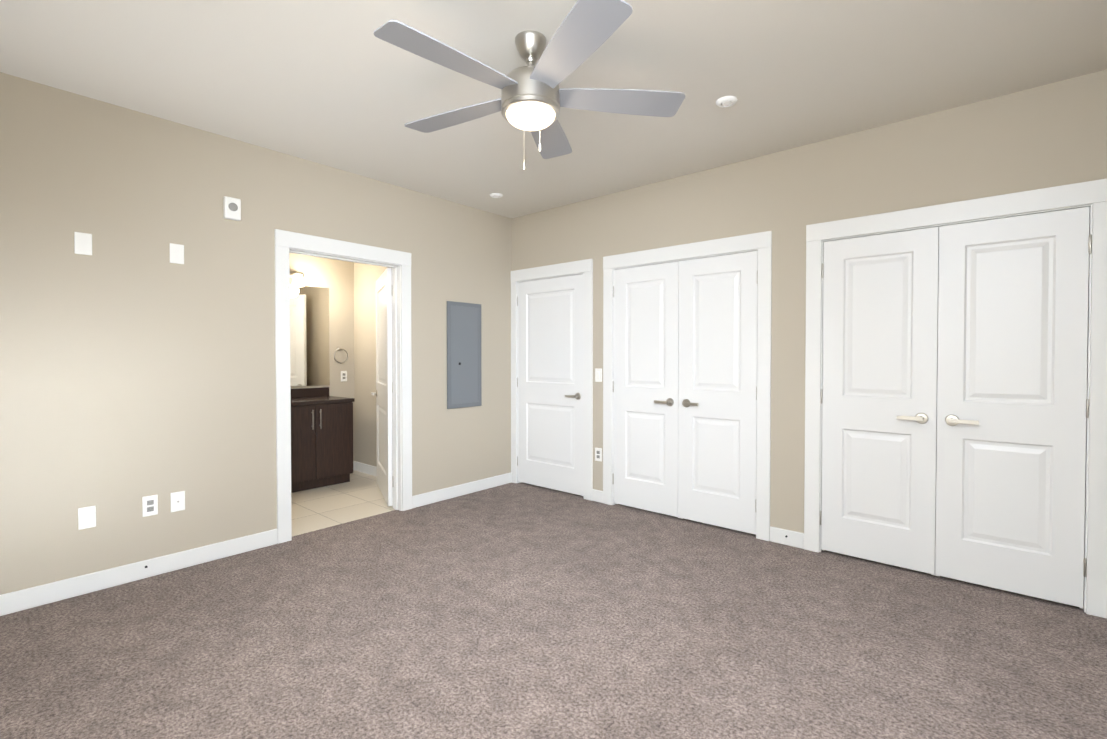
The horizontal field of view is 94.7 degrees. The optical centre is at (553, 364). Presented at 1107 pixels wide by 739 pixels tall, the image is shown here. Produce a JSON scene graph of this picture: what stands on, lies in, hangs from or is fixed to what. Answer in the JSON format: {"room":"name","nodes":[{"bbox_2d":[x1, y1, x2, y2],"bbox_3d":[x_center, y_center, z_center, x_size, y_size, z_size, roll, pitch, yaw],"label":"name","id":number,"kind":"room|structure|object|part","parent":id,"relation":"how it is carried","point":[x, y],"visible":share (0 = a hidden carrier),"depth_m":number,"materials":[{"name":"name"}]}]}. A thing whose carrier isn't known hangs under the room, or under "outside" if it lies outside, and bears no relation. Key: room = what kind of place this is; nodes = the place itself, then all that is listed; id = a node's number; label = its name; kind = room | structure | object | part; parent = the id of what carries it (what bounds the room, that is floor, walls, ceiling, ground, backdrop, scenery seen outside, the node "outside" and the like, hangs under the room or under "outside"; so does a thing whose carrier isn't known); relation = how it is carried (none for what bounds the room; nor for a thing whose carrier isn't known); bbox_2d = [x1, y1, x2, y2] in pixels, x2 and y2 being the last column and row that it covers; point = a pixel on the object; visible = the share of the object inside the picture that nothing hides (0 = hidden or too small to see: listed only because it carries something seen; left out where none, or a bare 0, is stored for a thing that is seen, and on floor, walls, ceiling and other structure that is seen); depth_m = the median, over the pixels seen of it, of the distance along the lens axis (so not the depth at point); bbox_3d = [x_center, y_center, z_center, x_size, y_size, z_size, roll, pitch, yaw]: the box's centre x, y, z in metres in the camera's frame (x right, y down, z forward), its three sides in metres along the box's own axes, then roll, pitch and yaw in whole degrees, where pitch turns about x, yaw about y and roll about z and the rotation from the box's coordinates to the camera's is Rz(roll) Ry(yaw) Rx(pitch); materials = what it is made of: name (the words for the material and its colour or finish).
{"room":"empty bedroom","nodes":[
{"label":"empty bedroom","id":0,"kind":"room"},
{"bbox_2d":[0,72,511,594],"bbox_3d":[-1.845,-0.115,3.719,0.120,2.720,4.440,1,1,41],"label":"wall","id":1,"kind":"structure","parent":0,"point":[136,365],"depth_m":3.06,"materials":[{"name":"beige paint"}]},
{"bbox_2d":[74,232,91,254],"bbox_3d":[-2.562,-0.657,2.781,0.007,0.118,0.072,1,1,41],"label":"electrical outlet","id":2,"kind":"object","parent":1,"relation":"attached to","point":[83,243],"visible":1,"depth_m":2.78,"materials":[{"name":"white plastic"}]},
{"bbox_2d":[78,506,95,529],"bbox_3d":[-2.562,0.842,2.803,0.007,0.118,0.072,1,1,41],"label":"wall plate","id":3,"kind":"object","parent":1,"relation":"attached to","point":[86,517],"visible":1,"depth_m":2.80,"materials":[{"name":"white plastic"}]},
{"bbox_2d":[0,529,277,615],"bbox_3d":[-2.543,1.206,2.826,0.014,0.105,1.907,1,1,41],"label":"baseboard","id":4,"kind":"structure","parent":1,"relation":"attached to","point":[27,598],"depth_m":2.93,"materials":[{"name":"white wood"}]},
{"bbox_2d":[142,495,157,516],"bbox_3d":[-2.381,0.835,3.013,0.008,0.118,0.072,1,1,41],"label":"outlet","id":5,"kind":"object","parent":1,"relation":"attached to","point":[148,501],"visible":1,"depth_m":3.01,"materials":[{"name":"white plastic"}]},
{"bbox_2d":[170,243,183,263],"bbox_3d":[-2.287,-0.671,3.100,0.007,0.118,0.072,1,1,41],"label":"electrical outlet","id":6,"kind":"object","parent":1,"relation":"attached to","point":[177,253],"visible":1,"depth_m":3.10,"materials":[{"name":"white plastic"}]},
{"bbox_2d":[171,491,184,511],"bbox_3d":[-2.290,0.838,3.112,0.017,0.118,0.072,1,1,41],"label":"outlet","id":7,"kind":"object","parent":1,"relation":"attached to","point":[177,501],"visible":1,"depth_m":3.11,"materials":[{"name":"white plastic"}]},
{"bbox_2d":[223,196,240,220],"bbox_3d":[-2.083,-1.009,3.309,0.038,0.140,0.094,1,1,41],"label":"door chime","id":8,"kind":"object","parent":1,"relation":"attached to","point":[231,208],"visible":1,"depth_m":3.29,"materials":[{"name":"white plastic"}]},
{"bbox_2d":[228,203,237,210],"bbox_3d":[-2.070,-1.017,3.297,0.004,0.054,0.054,1,1,41],"label":"grille","id":9,"kind":"object","parent":8,"relation":"attached to","point":[231,206],"depth_m":3.30,"materials":[{"name":"grey plastic"}]},
{"bbox_2d":[275,229,411,543],"bbox_3d":[-1.617,0.152,3.985,0.160,2.178,1.081,1,1,41],"label":"door frame","id":10,"kind":"structure","parent":1,"relation":"attached to","point":[283,388],"depth_m":3.76,"materials":[{"name":"white wood"}]},
{"bbox_2d":[393,267,397,509],"bbox_3d":[-1.339,0.205,4.323,0.035,2.060,0.011,1,1,41],"label":"door jamb","id":11,"kind":"object","parent":10,"relation":"attached to","point":[395,383],"visible":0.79,"depth_m":4.32,"materials":[{"name":"white wood"}]},
{"bbox_2d":[289,248,400,265],"bbox_3d":[-1.619,-0.828,3.971,0.120,0.018,0.921,1,1,41],"label":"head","id":12,"kind":"structure","parent":1,"relation":"attached to","point":[324,254],"depth_m":3.91},
{"bbox_2d":[289,250,396,267],"bbox_3d":[-1.624,-0.814,3.976,0.035,0.011,0.885,1,1,41],"label":"door jamb","id":13,"kind":"object","parent":12,"relation":"attached to","point":[330,257],"visible":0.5,"depth_m":3.93,"materials":[{"name":"white wood"}]},
{"bbox_2d":[371,268,393,505],"bbox_3d":[-1.582,0.191,4.747,0.147,2.036,0.889,0,1,-25],"label":"bathroom door","id":14,"kind":"structure","parent":1,"relation":"in","point":[384,382],"depth_m":4.56,"materials":[{"name":"white wood"}]},
{"bbox_2d":[412,472,511,507],"bbox_3d":[-0.820,1.175,4.827,0.014,0.105,1.212,1,1,41],"label":"baseboard","id":15,"kind":"structure","parent":1,"relation":"attached to","point":[423,499],"depth_m":4.75,"materials":[{"name":"white wood"}]},
{"bbox_2d":[447,301,481,408],"bbox_3d":[-0.830,-0.086,4.784,0.030,0.980,0.402,1,1,41],"label":"electrical panel","id":16,"kind":"object","parent":1,"relation":"attached to","point":[464,380],"visible":1,"depth_m":4.76,"materials":[{"name":"grey metal"}]},
{"bbox_2d":[289,253,354,460],"bbox_3d":[-2.984,-0.136,5.109,0.120,2.720,2.260,1,1,41],"label":"wall","id":17,"kind":"structure","parent":0,"point":[335,277],"depth_m":5.68,"materials":[{"name":"beige paint"}]},
{"bbox_2d":[290,271,303,286],"bbox_3d":[-2.936,-0.879,4.937,0.160,0.160,1.080,1,1,41],"label":"sconce","id":18,"kind":"object","parent":17,"relation":"attached to","point":[298,278],"visible":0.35,"depth_m":5.23,"materials":[{"name":"white glass"}]},
{"bbox_3d":[-2.631,-0.864,5.255,0.112,0.120,0.112,1,1,41],"label":"lamp shade","id":19,"kind":"part","parent":18,"relation":"part of","materials":[{"name":"white glass"}]},
{"bbox_2d":[290,284,329,386],"bbox_3d":[-2.976,-0.293,5.018,0.006,1.065,1.562,1,1,41],"label":"bathroom mirror","id":20,"kind":"object","parent":17,"relation":"attached to","point":[309,338],"visible":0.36,"depth_m":5.45,"materials":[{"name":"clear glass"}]},
{"bbox_2d":[291,387,328,398],"bbox_3d":[-2.975,0.307,5.014,0.018,0.093,1.562,1,1,41],"label":"backsplash","id":21,"kind":"structure","parent":17,"relation":"attached to","point":[295,393],"depth_m":5.42,"materials":[{"name":"brown stone"}]},
{"bbox_2d":[334,347,348,363],"bbox_3d":[-2.374,-0.101,5.686,0.052,0.186,0.171,1,1,41],"label":"towel ring","id":22,"kind":"object","parent":17,"relation":"attached to","point":[339,348],"visible":1,"depth_m":5.68,"materials":[{"name":"silver metal"}]},
{"bbox_2d":[341,371,346,381],"bbox_3d":[-2.358,0.134,5.741,0.009,0.118,0.072,1,1,41],"label":"outlet","id":23,"kind":"object","parent":17,"relation":"attached to","point":[343,375],"visible":1,"depth_m":5.74,"materials":[{"name":"white plastic"}]},
{"bbox_2d":[291,470,394,535],"bbox_3d":[-2.337,1.261,4.572,1.830,0.062,2.260,1,1,41],"label":"floor","id":24,"kind":"structure","parent":0,"point":[359,495],"depth_m":4.48,"materials":[{"name":"tile"}]},
{"bbox_2d":[291,399,354,492],"bbox_3d":[-2.758,0.807,4.833,0.594,0.835,1.540,1,1,41],"label":"bathroom vanity","id":25,"kind":"object","parent":24,"relation":"on","point":[321,437],"depth_m":5.00,"materials":[{"name":"brown wood"}]},
{"bbox_3d":[-2.318,0.532,4.908,0.032,0.190,0.010,1,1,41],"label":"handle","id":26,"kind":"part","parent":25,"relation":"part of","materials":[{"name":"silver metal"}]},
{"bbox_2d":[291,395,346,402],"bbox_3d":[-2.767,0.373,4.835,0.569,0.034,1.562,1,1,41],"label":"countertop","id":27,"kind":"structure","parent":25,"relation":"on","point":[306,398],"depth_m":5.10,"materials":[{"name":"brown stone"}]},
{"bbox_2d":[354,262,392,470],"bbox_3d":[-1.615,-0.140,5.342,1.650,2.720,0.120,1,1,41],"label":"wall","id":28,"kind":"structure","parent":0,"point":[366,276],"depth_m":5.67,"materials":[{"name":"beige paint"}]},
{"bbox_2d":[354,461,392,476],"bbox_3d":[-1.654,1.168,5.306,1.636,0.105,0.014,1,1,41],"label":"baseboard","id":29,"kind":"structure","parent":28,"relation":"attached to","point":[365,468],"depth_m":5.66,"materials":[{"name":"white wood"}]},
{"bbox_2d":[512,218,515,270],"bbox_3d":[-0.366,-0.139,5.295,0.064,2.720,0.120,1,1,41],"label":"wall","id":30,"kind":"structure","parent":0,"point":[513,244],"depth_m":5.23,"materials":[{"name":"beige paint"}]},
{"bbox_2d":[0,482,1106,738],"bbox_3d":[-0.179,1.296,2.304,4.400,0.060,4.440,1,1,41],"label":"floor carpet","id":31,"kind":"object","parent":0,"point":[522,610],"visible":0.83,"depth_m":2.31,"materials":[{"name":"grey carpet"}]},
{"bbox_2d":[0,0,1106,218],"bbox_3d":[-0.617,-1.517,3.154,6.230,0.100,5.220,1,1,41],"label":"ceiling","id":32,"kind":"structure","parent":0,"point":[337,84],"depth_m":2.54,"materials":[{"name":"white paint"}]},
{"bbox_2d":[490,193,502,197],"bbox_3d":[-0.503,-1.479,4.480,0.114,0.017,0.114,1,1,41],"label":"sprinkler","id":33,"kind":"object","parent":32,"relation":"attached to","point":[495,195],"visible":1,"depth_m":4.45,"materials":[{"name":"white"}]},
{"bbox_2d":[374,0,684,169],"bbox_3d":[-0.135,-1.185,2.280,1.363,0.538,1.341,1,1,41],"label":"ceiling fan","id":34,"kind":"object","parent":32,"relation":"hanging from","point":[533,99],"visible":1,"depth_m":2.18,"materials":[{"name":"silver metal"}]},
{"bbox_3d":[-0.411,-1.203,2.021,0.201,0.034,0.589,1,1,41],"label":"blade","id":35,"kind":"part","parent":34,"relation":"part of","materials":[{"name":"silver metal"}]},
{"bbox_3d":[-0.471,-1.210,2.481,0.592,0.034,0.255,1,1,41],"label":"blade","id":36,"kind":"part","parent":34,"relation":"part of","materials":[{"name":"silver metal"}]},
{"bbox_3d":[-0.103,-1.213,2.293,0.262,0.183,0.262,1,1,41],"label":"motor","id":37,"kind":"part","parent":34,"relation":"part of","materials":[{"name":"silver metal"}]},
{"bbox_3d":[-0.103,-1.096,2.295,0.224,0.055,0.224,1,1,41],"label":"glass","id":38,"kind":"part","parent":34,"relation":"part of","materials":[{"name":"white glass"}]},
{"bbox_3d":[-0.031,-1.213,2.703,0.403,0.034,0.563,1,1,41],"label":"blade","id":39,"kind":"part","parent":34,"relation":"part of","materials":[{"name":"silver metal"}]},
{"bbox_3d":[0.068,-1.201,1.914,0.578,0.034,0.357,1,1,41],"label":"blade","id":40,"kind":"part","parent":34,"relation":"part of","materials":[{"name":"silver metal"}]},
{"bbox_3d":[0.311,-1.208,2.345,0.482,0.034,0.514,1,1,41],"label":"blade","id":41,"kind":"part","parent":34,"relation":"part of","materials":[{"name":"silver metal"}]},
{"bbox_2d":[716,96,736,107],"bbox_3d":[0.961,-1.454,2.833,0.114,0.017,0.114,1,1,41],"label":"smoke detector","id":42,"kind":"object","parent":32,"relation":"attached to","point":[726,101],"visible":1,"depth_m":2.81,"materials":[{"name":"white plastic"}]},
{"bbox_2d":[516,72,1097,532],"bbox_3d":[1.205,-0.119,3.942,4.084,2.720,0.120,1,1,41],"label":"wall","id":43,"kind":"structure","parent":0,"point":[1041,137],"depth_m":3.46,"materials":[{"name":"beige paint"}]},
{"bbox_2d":[517,274,583,495],"bbox_3d":[-0.051,0.188,4.941,0.860,2.036,0.091,1,1,41],"label":"entry door","id":44,"kind":"structure","parent":43,"relation":"in","point":[550,382],"depth_m":4.93,"materials":[{"name":"white wood"}]},
{"bbox_3d":[0.178,0.294,4.722,0.151,0.066,0.056,1,1,41],"label":"handle","id":45,"kind":"part","parent":44,"relation":"part of","materials":[{"name":"silver metal"}]},
{"bbox_2d":[511,259,592,500],"bbox_3d":[-0.004,0.137,4.973,1.034,2.178,0.142,1,1,41],"label":"door frame","id":46,"kind":"structure","parent":43,"relation":"attached to","point":[588,382],"depth_m":4.67,"materials":[{"name":"white wood"}]},
{"bbox_2d":[592,489,602,502],"bbox_3d":[0.398,1.179,4.568,0.124,0.105,0.014,1,1,41],"label":"baseboard","id":47,"kind":"structure","parent":43,"relation":"attached to","point":[597,495],"depth_m":4.56,"materials":[{"name":"white wood"}]},
{"bbox_2d":[595,448,601,461],"bbox_3d":[0.401,0.807,4.564,0.072,0.118,0.008,1,1,41],"label":"outlet","id":48,"kind":"object","parent":43,"relation":"attached to","point":[599,454],"visible":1,"depth_m":4.56,"materials":[{"name":"white plastic"}]},
{"bbox_2d":[595,369,601,381],"bbox_3d":[0.399,0.097,4.551,0.072,0.118,0.014,1,1,41],"label":"light switch","id":49,"kind":"object","parent":43,"relation":"attached to","point":[598,375],"visible":1,"depth_m":4.54,"materials":[{"name":"white plastic"}]},
{"bbox_2d":[603,269,612,504],"bbox_3d":[0.478,0.200,4.482,0.092,2.066,0.018,1,1,41],"label":"trim","id":50,"kind":"structure","parent":43,"relation":"attached to","point":[607,384],"depth_m":4.47,"materials":[{"name":"white wood"}]},
{"bbox_2d":[612,261,678,516],"bbox_3d":[0.749,0.199,4.252,0.621,2.036,0.091,1,1,41],"label":"closet door","id":51,"kind":"structure","parent":43,"relation":"in","point":[646,357],"depth_m":4.25,"materials":[{"name":"white wood"}]},
{"bbox_3d":[0.887,0.304,4.111,0.151,0.066,0.056,1,1,41],"label":"handle","id":52,"kind":"part","parent":51,"relation":"part of","materials":[{"name":"silver metal"}]},
{"bbox_2d":[613,249,757,504],"bbox_3d":[1.029,0.200,4.098,1.266,2.078,0.120,1,1,41],"label":"door frame","id":53,"kind":"structure","parent":43,"relation":"attached to","point":[613,392],"depth_m":4.44,"materials":[{"name":"white wood"}]},
{"bbox_2d":[603,231,771,269],"bbox_3d":[0.982,-0.882,4.028,1.426,0.112,0.022,1,1,41],"label":"trim","id":54,"kind":"structure","parent":43,"relation":"attached to","point":[753,241],"depth_m":3.94,"materials":[{"name":"white wood"}]},
{"bbox_2d":[678,251,757,534],"bbox_3d":[1.222,0.205,3.845,0.621,2.036,0.091,1,1,41],"label":"closet door","id":55,"kind":"structure","parent":43,"relation":"in","point":[717,421],"depth_m":3.84,"materials":[{"name":"white wood"}]},
{"bbox_3d":[1.060,0.306,3.962,0.151,0.066,0.056,1,1,41],"label":"handle","id":56,"kind":"part","parent":55,"relation":"part of","materials":[{"name":"silver metal"}]},
{"bbox_2d":[756,247,771,540],"bbox_3d":[1.489,0.213,3.611,0.092,2.066,0.018,1,1,41],"label":"trim","id":57,"kind":"structure","parent":43,"relation":"attached to","point":[764,306],"depth_m":3.60,"materials":[{"name":"white wood"}]},
{"bbox_2d":[770,526,803,548],"bbox_3d":[1.611,1.195,3.524,0.226,0.105,0.014,1,1,41],"label":"baseboard","id":58,"kind":"structure","parent":43,"relation":"attached to","point":[793,538],"depth_m":3.51,"materials":[{"name":"white"}]},
{"bbox_2d":[804,240,821,552],"bbox_3d":[1.730,0.216,3.404,0.092,2.066,0.018,1,1,41],"label":"trim","id":59,"kind":"structure","parent":43,"relation":"attached to","point":[812,397],"depth_m":3.40,"materials":[{"name":"white wood"}]},
{"bbox_2d":[820,227,938,574],"bbox_3d":[1.999,0.215,3.175,0.616,2.036,0.091,1,1,41],"label":"closet door","id":60,"kind":"structure","parent":43,"relation":"in","point":[880,362],"depth_m":3.16,"materials":[{"name":"white wood"}]},
{"bbox_3d":[2.135,0.320,3.036,0.151,0.066,0.056,1,1,41],"label":"handle","id":61,"kind":"part","parent":60,"relation":"part of","materials":[{"name":"silver metal"}]},
{"bbox_2d":[931,275,939,576],"bbox_3d":[2.270,0.225,3.016,0.040,2.060,0.010,1,1,41],"label":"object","id":62,"kind":"object","parent":43,"relation":"attached to","point":[936,451],"visible":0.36,"depth_m":3.02,"materials":[{"name":"white wood"}]},
{"bbox_2d":[819,204,1091,612],"bbox_3d":[2.277,0.216,3.024,1.256,2.078,0.120,1,1,41],"label":"door frame","id":63,"kind":"structure","parent":43,"relation":"attached to","point":[1087,419],"depth_m":2.62,"materials":[{"name":"white wood"}]},
{"bbox_2d":[806,179,1106,241],"bbox_3d":[2.227,-0.866,2.957,1.406,0.112,0.022,1,1,41],"label":"trim","id":64,"kind":"structure","parent":43,"relation":"attached to","point":[1072,195],"depth_m":2.86,"materials":[{"name":"white wood"}]},
{"bbox_2d":[935,207,1091,607],"bbox_3d":[2.468,0.221,2.772,0.616,2.036,0.091,1,1,41],"label":"closet door","id":65,"kind":"structure","parent":43,"relation":"in","point":[1012,407],"depth_m":2.76,"materials":[{"name":"white wood"}]},
{"bbox_3d":[2.308,0.322,2.887,0.151,0.066,0.056,1,1,41],"label":"handle","id":66,"kind":"part","parent":65,"relation":"part of","materials":[{"name":"silver metal"}]},
{"bbox_2d":[1086,201,1106,617],"bbox_3d":[2.729,0.229,2.543,0.082,2.066,0.018,1,1,41],"label":"trim","id":67,"kind":"structure","parent":43,"relation":"attached to","point":[1096,591],"depth_m":2.54,"materials":[{"name":"white wood"}]},
{"bbox_2d":[1096,70,1106,179],"bbox_3d":[2.780,-0.098,2.586,0.072,2.720,0.120,1,1,41],"label":"wall","id":68,"kind":"structure","parent":0,"point":[1101,166],"depth_m":2.54,"materials":[{"name":"beige paint"}]}
]}

